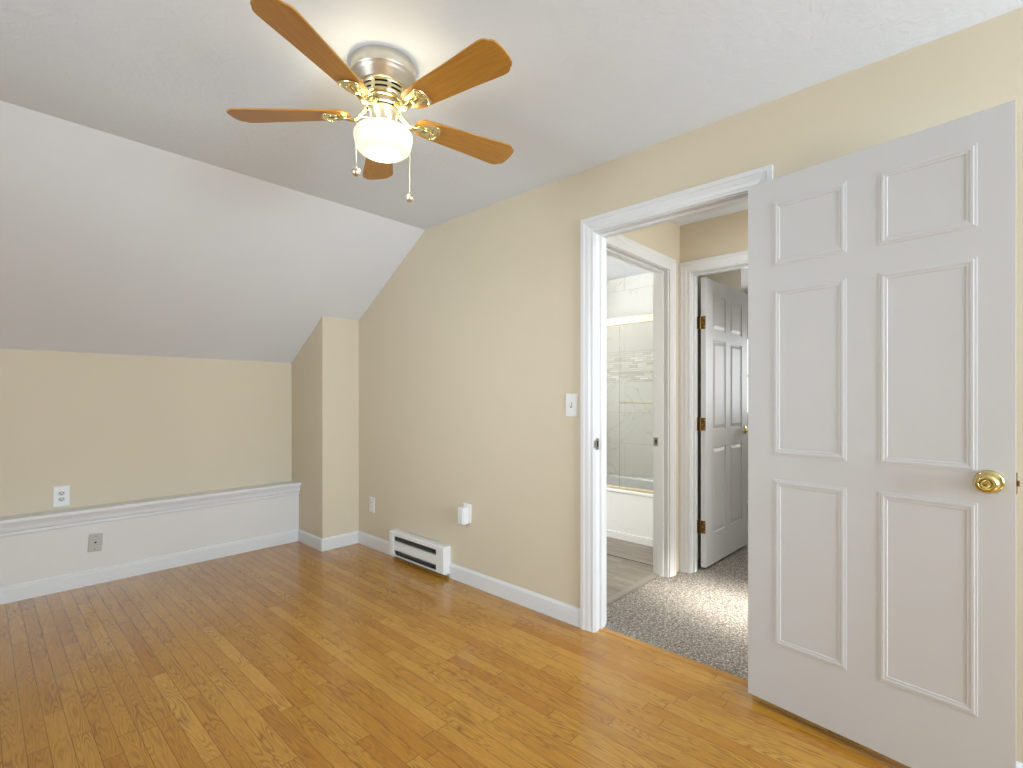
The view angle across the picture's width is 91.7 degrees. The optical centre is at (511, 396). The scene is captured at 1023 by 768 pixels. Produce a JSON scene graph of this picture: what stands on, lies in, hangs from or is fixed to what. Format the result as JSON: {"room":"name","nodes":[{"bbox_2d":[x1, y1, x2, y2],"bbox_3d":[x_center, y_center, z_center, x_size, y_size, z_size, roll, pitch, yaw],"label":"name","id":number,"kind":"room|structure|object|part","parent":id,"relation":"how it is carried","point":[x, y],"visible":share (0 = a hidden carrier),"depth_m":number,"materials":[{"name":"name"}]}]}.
{"room":"empty bedroom","nodes":[
{"label":"empty bedroom","id":0,"kind":"room"},
{"bbox_2d":[0,348,291,516],"bbox_3d":[-3.199,0.462,3.016,0.100,1.516,3.662,0,0,43],"label":"wall","id":1,"kind":"structure","parent":0,"point":[111,428],"depth_m":3.50,"materials":[{"name":"beige paint"}]},
{"bbox_2d":[53,485,69,507],"bbox_3d":[-2.927,0.646,3.229,0.008,0.134,0.083,0,0,43],"label":"electrical outlet","id":2,"kind":"object","parent":1,"relation":"attached to","point":[61,494],"visible":1,"depth_m":3.23,"materials":[{"name":"white plastic"}]},
{"bbox_2d":[0,494,298,586],"bbox_3d":[-3.108,0.983,2.932,0.146,0.475,3.662,0,0,43],"label":"wall panel","id":3,"kind":"object","parent":1,"relation":"attached to","point":[26,557],"visible":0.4,"depth_m":3.41,"materials":[{"name":"white paint"}]},
{"bbox_2d":[87,533,102,551],"bbox_3d":[-2.714,0.950,3.239,0.014,0.121,0.080,0,0,43],"label":"cable wall plate","id":4,"kind":"object","parent":3,"relation":"attached to","point":[94,540],"visible":1,"depth_m":3.24,"materials":[{"name":"white plastic"}]},
{"bbox_2d":[0,529,297,604],"bbox_3d":[-3.054,1.170,2.873,0.014,0.100,3.648,0,0,43],"label":"baseboard","id":5,"kind":"structure","parent":3,"relation":"attached to","point":[30,589],"depth_m":3.39,"materials":[{"name":"white paint"}]},
{"bbox_2d":[0,481,300,536],"bbox_3d":[-3.092,0.773,2.917,0.190,0.102,3.662,0,0,43],"label":"trim","id":6,"kind":"structure","parent":1,"relation":"attached to","point":[70,517],"depth_m":3.39,"materials":[{"name":"white paint"}]},
{"bbox_2d":[0,100,424,362],"bbox_3d":[-2.550,-0.765,2.630,1.576,1.060,3.980,0,0,43],"label":"ceiling","id":7,"kind":"structure","parent":0,"point":[110,244],"depth_m":2.95,"materials":[{"name":"white paint"}]},
{"bbox_2d":[292,316,358,538],"bbox_3d":[-1.599,0.289,4.246,0.568,1.862,0.318,0,0,43],"label":"wall","id":8,"kind":"structure","parent":0,"point":[325,371],"depth_m":4.06,"materials":[{"name":"beige paint"}]},
{"bbox_2d":[298,529,395,556],"bbox_3d":[-1.341,1.171,4.032,1.007,0.098,0.292,0,0,12],"label":"baseboard","id":9,"kind":"structure","parent":8,"relation":"attached to","point":[337,541],"depth_m":4.02,"materials":[{"name":"white paint"}]},
{"bbox_2d":[0,503,910,767],"bbox_3d":[0.937,1.234,1.996,7.346,0.052,7.800,0,0,43],"label":"floor","id":10,"kind":"structure","parent":0,"point":[296,654],"depth_m":2.18,"materials":[{"name":"brown wood"}]},
{"bbox_2d":[607,475,652,546],"bbox_3d":[0.933,0.997,4.661,1.532,0.423,0.698,0,0,43],"label":"bathtub","id":11,"kind":"object","parent":10,"relation":"on","point":[628,512],"visible":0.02,"depth_m":4.14,"materials":[{"name":"white ceramic"}]},
{"bbox_2d":[607,314,652,493],"bbox_3d":[0.713,0.056,4.424,1.532,1.458,0.094,0,0,43],"label":"shower door","id":12,"kind":"structure","parent":11,"relation":"on","point":[636,340],"depth_m":4.17,"materials":[{"name":"clear glass"}]},
{"bbox_3d":[0.543,0.075,4.573,1.020,1.371,0.003,0,0,43],"label":"glass panel","id":13,"kind":"part","parent":12,"relation":"part of","materials":[{"name":"white"}]},
{"bbox_3d":[0.716,-0.644,4.427,1.532,0.058,0.044,0,0,43],"label":"rail","id":14,"kind":"part","parent":12,"relation":"part of","materials":[{"name":"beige metal"}]},
{"bbox_3d":[1.094,0.075,4.089,0.458,1.371,0.003,0,0,43],"label":"glass panel","id":15,"kind":"part","parent":12,"relation":"part of","materials":[{"name":"white"}]},
{"bbox_2d":[607,573,658,605],"bbox_3d":[0.724,1.212,3.102,0.053,0.016,0.810,0,0,43],"label":"threshold","id":16,"kind":"object","parent":10,"relation":"on","point":[635,586],"visible":0.65,"depth_m":3.12,"materials":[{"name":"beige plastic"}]},
{"bbox_2d":[599,627,747,685],"bbox_3d":[0.746,1.220,2.346,0.805,0.020,0.032,0,0,43],"label":"threshold","id":17,"kind":"object","parent":10,"relation":"on","point":[694,663],"visible":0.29,"depth_m":2.31,"materials":[{"name":"brown wood"}]},
{"bbox_2d":[0,0,1022,229],"bbox_3d":[0.177,-1.235,0.095,5.870,0.080,3.980,0,0,43],"label":"ceiling","id":18,"kind":"structure","parent":0,"point":[588,84],"depth_m":1.83,"materials":[{"name":"white paint"}]},
{"bbox_2d":[226,0,513,202],"bbox_3d":[-0.432,-0.964,1.786,1.046,0.462,1.061,0,0,43],"label":"ceiling fan","id":19,"kind":"object","parent":18,"relation":"hanging from","point":[382,78],"visible":1,"depth_m":1.71,"materials":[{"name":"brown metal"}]},
{"bbox_3d":[-0.800,-1.020,1.798,0.432,0.006,0.137,0,11,1],"label":"blade","id":20,"kind":"part","parent":19,"relation":"part of","materials":[{"name":"brown wood"}]},
{"bbox_3d":[-0.570,-1.020,1.474,0.137,0.006,0.432,12,4,18],"label":"blade","id":21,"kind":"part","parent":19,"relation":"part of","materials":[{"name":"brown wood"}]},
{"bbox_3d":[-0.516,-0.892,1.738,0.004,0.207,0.065,0,0,43],"label":"pull chain","id":22,"kind":"part","parent":19,"relation":"part of","materials":[{"name":"gold metal"}]},
{"bbox_3d":[-0.563,-1.020,2.116,0.137,0.006,0.432,-11,3,-17],"label":"blade","id":23,"kind":"part","parent":19,"relation":"part of","materials":[{"name":"brown wood"}]},
{"bbox_3d":[-0.462,-0.919,1.794,0.208,0.099,0.208,0,0,43],"label":"lamp shade","id":24,"kind":"part","parent":19,"relation":"part of","materials":[{"name":"beige glass"}]},
{"bbox_2d":[362,76,404,111],"bbox_3d":[-0.462,-1.081,1.794,0.168,0.052,0.168,0,0,43],"label":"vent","id":25,"kind":"object","parent":19,"relation":"attached to","point":[384,88],"depth_m":1.73,"materials":[{"name":"gold metal"}]},
{"bbox_3d":[-0.406,-0.878,1.849,0.004,0.235,0.068,0,0,45],"label":"pull chain","id":26,"kind":"part","parent":19,"relation":"part of","materials":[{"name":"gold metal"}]},
{"bbox_3d":[-0.191,-1.020,1.592,0.431,0.006,0.137,0,-11,37],"label":"blade","id":27,"kind":"part","parent":19,"relation":"part of","materials":[{"name":"brown wood"}]},
{"bbox_3d":[-0.187,-1.020,1.989,0.432,0.006,0.137,0,-11,-35],"label":"blade","id":28,"kind":"part","parent":19,"relation":"part of","materials":[{"name":"brown wood"}]},
{"bbox_2d":[607,272,652,474],"bbox_3d":[1.179,0.013,4.925,1.540,2.415,0.020,0,0,43],"label":"wall","id":29,"kind":"structure","parent":0,"point":[631,295],"depth_m":4.93,"materials":[{"name":"tile"}]},
{"bbox_2d":[607,255,747,292],"bbox_3d":[1.905,-1.235,3.885,6.100,0.080,3.715,0,0,43],"label":"ceiling","id":30,"kind":"structure","parent":0,"point":[616,268],"depth_m":4.73,"materials":[{"name":"white paint"}]},
{"bbox_2d":[620,221,740,572],"bbox_3d":[0.843,0.013,3.917,1.100,2.415,2.315,0,0,43],"label":"wall","id":31,"kind":"structure","parent":0,"point":[664,238],"depth_m":3.44,"materials":[{"name":"beige paint"}]},
{"bbox_2d":[359,7,1022,762],"bbox_3d":[0.991,0.013,2.127,7.446,2.415,0.105,0,0,43],"label":"wall","id":32,"kind":"structure","parent":0,"point":[470,350],"depth_m":2.86,"materials":[{"name":"beige paint"}]},
{"bbox_2d":[369,496,374,512],"bbox_3d":[-1.133,0.873,4.025,0.078,0.122,0.007,0,0,43],"label":"electrical outlet","id":33,"kind":"object","parent":32,"relation":"attached to","point":[371,499],"visible":1,"depth_m":4.02,"materials":[{"name":"white plastic"}]},
{"bbox_2d":[389,529,450,574],"bbox_3d":[-0.667,1.099,3.552,0.638,0.187,0.066,0,0,43],"label":"baseboard heater","id":34,"kind":"object","parent":32,"relation":"attached to","point":[433,555],"visible":1,"depth_m":3.50,"materials":[{"name":"white metal"}]},
{"bbox_3d":[-0.689,1.113,3.547,0.506,0.077,0.022,0,0,43],"label":"panel","id":35,"kind":"part","parent":34,"relation":"part of","materials":[{"name":"white metal"}]},
{"bbox_2d":[463,503,470,522],"bbox_3d":[-0.290,0.758,3.243,0.074,0.122,0.005,0,0,43],"label":"electrical outlet","id":36,"kind":"object","parent":32,"relation":"attached to","point":[464,504],"visible":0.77,"depth_m":3.22,"materials":[{"name":"white plastic"}]},
{"bbox_2d":[458,506,468,525],"bbox_3d":[-0.314,0.773,3.226,0.054,0.116,0.051,0,0,43],"label":"plug","id":37,"kind":"object","parent":36,"relation":"attached to","point":[463,511],"visible":1,"depth_m":3.21,"materials":[{"name":"white plastic"}]},
{"bbox_2d":[449,563,580,627],"bbox_3d":[-0.022,1.171,2.988,1.074,0.098,0.013,0,0,43],"label":"baseboard","id":38,"kind":"structure","parent":32,"relation":"attached to","point":[559,610],"depth_m":2.92,"materials":[{"name":"white paint"}]},
{"bbox_2d":[566,393,577,416],"bbox_3d":[0.318,0.044,2.668,0.078,0.126,0.018,0,0,43],"label":"light switch","id":39,"kind":"object","parent":32,"relation":"attached to","point":[571,398],"visible":1,"depth_m":2.66,"materials":[{"name":"white plastic"}]},
{"bbox_2d":[581,164,772,632],"bbox_3d":[1.035,0.145,2.725,1.019,2.150,1.080,0,0,43],"label":"door frame","id":40,"kind":"structure","parent":32,"relation":"attached to","point":[732,190],"depth_m":2.60,"materials":[{"name":"white paint"}]},
{"bbox_3d":[0.444,0.245,2.582,0.004,0.060,0.038,0,0,43],"label":"strike plate","id":41,"kind":"part","parent":40,"relation":"part of","materials":[{"name":"silver metal"}]},
{"bbox_2d":[748,99,1019,767],"bbox_3d":[1.204,0.172,1.715,0.168,2.034,0.775,0,0,-39],"label":"door","id":42,"kind":"structure","parent":32,"relation":"in","point":[883,483],"depth_m":1.64,"materials":[{"name":"white paint"}]},
{"bbox_3d":[1.089,-0.096,1.827,0.004,0.640,0.247,0,0,-39],"label":"panel moulding","id":43,"kind":"part","parent":42,"relation":"part of","materials":[{"name":"white wood"}]},
{"bbox_3d":[1.089,-0.629,1.827,0.004,0.248,0.247,0,0,-39],"label":"panel moulding","id":44,"kind":"part","parent":42,"relation":"part of","materials":[{"name":"white wood"}]},
{"bbox_3d":[1.090,0.636,1.825,0.004,0.638,0.243,0,0,-39],"label":"panel moulding","id":45,"kind":"part","parent":42,"relation":"part of","materials":[{"name":"white wood"}]},
{"bbox_3d":[1.302,-0.096,1.565,0.003,0.640,0.243,0,0,-39],"label":"panel moulding","id":46,"kind":"part","parent":42,"relation":"part of","materials":[{"name":"white paint"}]},
{"bbox_3d":[1.302,-0.629,1.565,0.003,0.248,0.243,0,0,-39],"label":"panel moulding","id":47,"kind":"part","parent":42,"relation":"part of","materials":[{"name":"white paint"}]},
{"bbox_3d":[1.303,0.631,1.564,0.003,0.633,0.244,0,0,-39],"label":"panel moulding","id":48,"kind":"part","parent":42,"relation":"part of","materials":[{"name":"white paint"}]},
{"bbox_3d":[1.371,0.247,1.430,0.066,0.067,0.067,0,0,-39],"label":"knob","id":49,"kind":"part","parent":42,"relation":"part of","materials":[{"name":"gold metal"}]},
{"bbox_2d":[1016,761,1022,767],"bbox_3d":[2.364,1.171,0.770,3.587,0.098,0.013,0,0,43],"label":"baseboard","id":50,"kind":"structure","parent":32,"relation":"attached to","point":[1018,764],"depth_m":1.52,"materials":[{"name":"white paint"}]},
{"bbox_2d":[672,202,747,225],"bbox_3d":[2.025,-1.235,1.958,3.300,0.080,1.055,0,0,43],"label":"ceiling","id":51,"kind":"structure","parent":0,"point":[744,206],"depth_m":3.25,"materials":[{"name":"white paint"}]},
{"bbox_2d":[680,209,747,262],"bbox_3d":[2.381,0.013,2.418,3.405,2.415,0.105,0,0,43],"label":"wall","id":52,"kind":"structure","parent":0,"point":[724,234],"depth_m":3.30,"materials":[{"name":"beige paint"}]},
{"bbox_2d":[679,250,747,572],"bbox_3d":[1.550,0.141,3.178,0.938,2.142,0.124,0,0,43],"label":"door frame","id":53,"kind":"structure","parent":52,"relation":"attached to","point":[689,271],"depth_m":3.43,"materials":[{"name":"white paint"}]},
{"bbox_2d":[697,277,747,567],"bbox_3d":[1.605,0.177,3.737,0.168,2.025,0.832,0,0,45],"label":"door","id":54,"kind":"structure","parent":52,"relation":"in","point":[722,322],"depth_m":3.66,"materials":[{"name":"white paint"}]},
{"bbox_3d":[1.517,-0.603,3.628,0.005,0.221,0.206,0,0,45],"label":"panel","id":55,"kind":"part","parent":54,"relation":"part of","materials":[{"name":"white paint"}]},
{"bbox_3d":[1.517,-0.085,3.628,0.005,0.616,0.206,0,0,45],"label":"panel","id":56,"kind":"part","parent":54,"relation":"part of","materials":[{"name":"white paint"}]},
{"bbox_3d":[1.517,0.665,3.628,0.005,0.586,0.206,0,0,45],"label":"panel","id":57,"kind":"part","parent":54,"relation":"part of","materials":[{"name":"white paint"}]},
{"bbox_3d":[1.742,-0.603,3.856,0.005,0.221,0.206,0,0,45],"label":"panel","id":58,"kind":"part","parent":54,"relation":"part of","materials":[{"name":"white paint"}]},
{"bbox_3d":[1.742,-0.085,3.856,0.005,0.616,0.206,0,0,45],"label":"panel","id":59,"kind":"part","parent":54,"relation":"part of","materials":[{"name":"white paint"}]},
{"bbox_3d":[1.742,0.665,3.856,0.005,0.586,0.206,0,0,45],"label":"panel","id":60,"kind":"part","parent":54,"relation":"part of","materials":[{"name":"white paint"}]},
{"bbox_2d":[746,293,747,493],"bbox_3d":[2.957,0.013,3.768,4.600,2.415,2.655,0,0,43],"label":"wall","id":61,"kind":"structure","parent":0,"point":[746,293],"depth_m":5.68,"materials":[{"name":"beige paint"}]},
{"bbox_2d":[747,335,747,415],"bbox_3d":[2.801,-0.245,5.671,0.420,0.930,0.060,0,0,43],"label":"window","id":62,"kind":"structure","parent":61,"relation":"in","point":[747,335],"depth_m":5.74,"materials":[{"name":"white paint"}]}
]}

